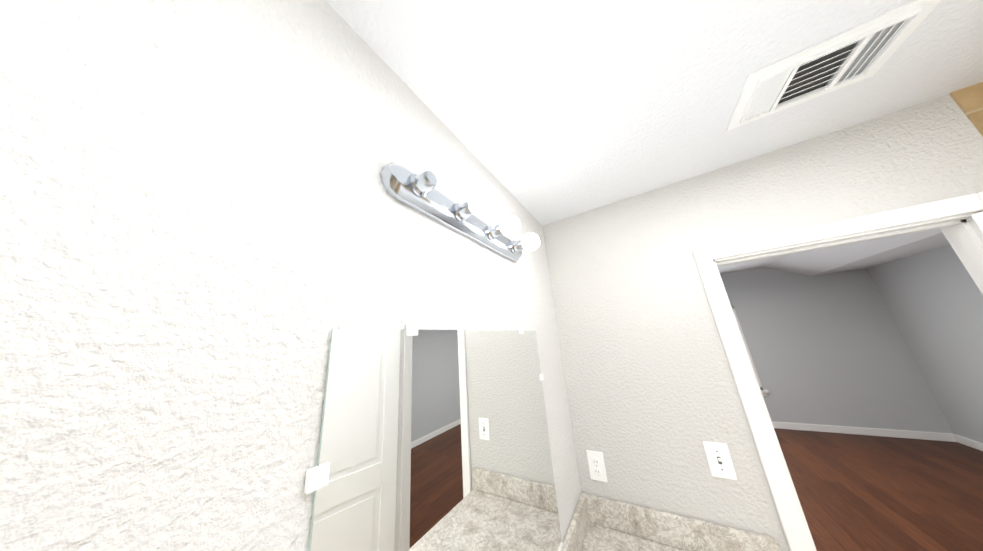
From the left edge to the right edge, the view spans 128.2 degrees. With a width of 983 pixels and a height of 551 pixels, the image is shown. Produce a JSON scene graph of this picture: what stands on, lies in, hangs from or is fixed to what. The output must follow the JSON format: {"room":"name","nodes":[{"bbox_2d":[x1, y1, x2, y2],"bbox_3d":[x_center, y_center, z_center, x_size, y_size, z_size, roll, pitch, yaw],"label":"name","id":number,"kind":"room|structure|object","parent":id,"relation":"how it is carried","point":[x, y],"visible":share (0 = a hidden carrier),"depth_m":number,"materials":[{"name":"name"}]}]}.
{"room":"bathroom","nodes":[
{"label":"bathroom","id":0,"kind":"room"},
{"bbox_2d":[0,0,581,550],"bbox_3d":[-0.797,0.439,-0.625,0.100,2.440,4.666,-14,-18,29],"label":"wall","id":1,"kind":"structure","parent":0,"point":[212,232],"depth_m":0.27,"materials":[{"name":"white paint"}]},
{"bbox_2d":[304,323,562,550],"bbox_3d":[0.004,0.512,0.605,0.009,0.756,0.849,-14,-18,29],"label":"mirror","id":2,"kind":"object","parent":1,"relation":"attached to","point":[434,440],"visible":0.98,"depth_m":0.48,"materials":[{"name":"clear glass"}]},
{"bbox_2d":[381,162,539,261],"bbox_3d":[-0.005,-0.169,0.742,0.140,0.086,0.650,-14,-18,29],"label":"sconce","id":3,"kind":"object","parent":1,"relation":"attached to","point":[421,193],"visible":1,"depth_m":0.63,"materials":[{"name":"silver metal"}]},
{"bbox_2d":[325,0,982,275],"bbox_3d":[1.442,-0.676,1.189,5.000,0.350,9.600,-14,-18,29],"label":"ceiling","id":4,"kind":"structure","parent":0,"point":[545,112],"depth_m":0.69,"materials":[{"name":"white paint"}]},
{"bbox_2d":[726,0,940,130],"bbox_3d":[0.943,-0.584,0.700,0.330,0.016,0.230,-14,-18,29],"label":"ceiling vent","id":5,"kind":"object","parent":4,"relation":"in","point":[767,90],"visible":1,"depth_m":0.67,"materials":[{"name":"white metal"}]},
{"bbox_2d":[542,94,982,550],"bbox_3d":[1.448,0.624,0.647,2.370,2.440,0.120,-14,-18,29],"label":"wall","id":6,"kind":"structure","parent":0,"point":[654,400],"depth_m":1.03,"materials":[{"name":"grey paint"}]},
{"bbox_2d":[586,450,607,481],"bbox_3d":[0.491,0.891,1.116,0.072,0.116,0.010,-14,-18,29],"label":"electrical outlet plate","id":7,"kind":"object","parent":6,"relation":"attached to","point":[596,464],"visible":1,"depth_m":1.11,"materials":[{"name":"white plastic"}]},
{"bbox_2d":[702,441,736,479],"bbox_3d":[0.872,0.707,0.911,0.072,0.116,0.018,-14,-18,29],"label":"switch plate","id":8,"kind":"object","parent":6,"relation":"attached to","point":[719,460],"visible":1,"depth_m":0.91,"materials":[{"name":"white plastic"}]},
{"bbox_2d":[693,192,982,550],"bbox_3d":[1.341,0.824,0.669,0.751,2.083,0.152,-14,-18,29],"label":"door frame","id":9,"kind":"structure","parent":6,"relation":"attached to","point":[787,508],"depth_m":0.85,"materials":[{"name":"white wood"}]},
{"bbox_2d":[949,82,982,135],"bbox_3d":[1.963,0.286,0.320,0.822,2.048,0.008,-14,-18,29],"label":"wall tile","id":10,"kind":"structure","parent":6,"relation":"attached to","point":[968,101],"depth_m":0.77,"materials":[{"name":"beige tile"}]},
{"bbox_2d":[971,211,982,231],"bbox_3d":[1.481,0.695,0.149,0.251,2.003,0.624,-14,-18,29],"label":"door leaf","id":11,"kind":"structure","parent":6,"relation":"in","point":[977,218],"depth_m":0.71,"materials":[{"name":"white wood"}]},
{"bbox_2d":[720,267,952,433],"bbox_3d":[4.085,1.330,4.898,5.000,3.000,0.100,-14,-18,29],"label":"wall","id":12,"kind":"structure","parent":0,"point":[832,349],"depth_m":3.92,"materials":[{"name":"grey paint"}]},
{"bbox_2d":[731,306,768,395],"bbox_3d":[4.354,1.449,4.638,1.030,1.590,0.120,-14,-18,29],"label":"bedroom window","id":13,"kind":"structure","parent":12,"relation":"in","point":[764,392],"depth_m":4.37,"materials":[{"name":"white"}]},
{"bbox_2d":[772,422,955,441],"bbox_3d":[4.164,2.710,4.456,5.000,0.100,0.015,-14,-18,29],"label":"baseboard","id":14,"kind":"structure","parent":12,"relation":"attached to","point":[948,437],"depth_m":3.58,"materials":[{"name":"white wood"}]},
{"bbox_2d":[774,428,982,550],"bbox_3d":[2.871,2.308,2.401,5.000,0.048,5.134,-14,-18,29],"label":"floor","id":15,"kind":"structure","parent":0,"point":[855,492],"depth_m":2.44,"materials":[{"name":"brown wood"}]},
{"bbox_2d":[866,245,982,442],"bbox_3d":[4.940,0.329,1.603,0.100,3.000,5.034,-14,-18,29],"label":"wall","id":16,"kind":"structure","parent":0,"point":[933,300],"depth_m":3.10,"materials":[{"name":"grey paint"}]},
{"bbox_2d":[952,434,982,450],"bbox_3d":[4.973,1.722,1.194,0.015,0.100,4.890,-14,-18,29],"label":"baseboard","id":17,"kind":"structure","parent":16,"relation":"attached to","point":[968,442],"depth_m":3.09,"materials":[{"name":"white wood"}]},
{"bbox_3d":[0.273,1.380,-1.588,2.470,0.050,4.566,-14,-18,29],"label":"floor","id":18,"kind":"structure","parent":0,"visible":0},
{"bbox_2d":[561,492,779,550],"bbox_3d":[0.335,1.298,0.183,0.662,1.061,1.559,-14,-18,29],"label":"countertop","id":19,"kind":"structure","parent":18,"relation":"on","point":[598,523],"depth_m":0.95,"materials":[{"name":"white stone"}]}
]}

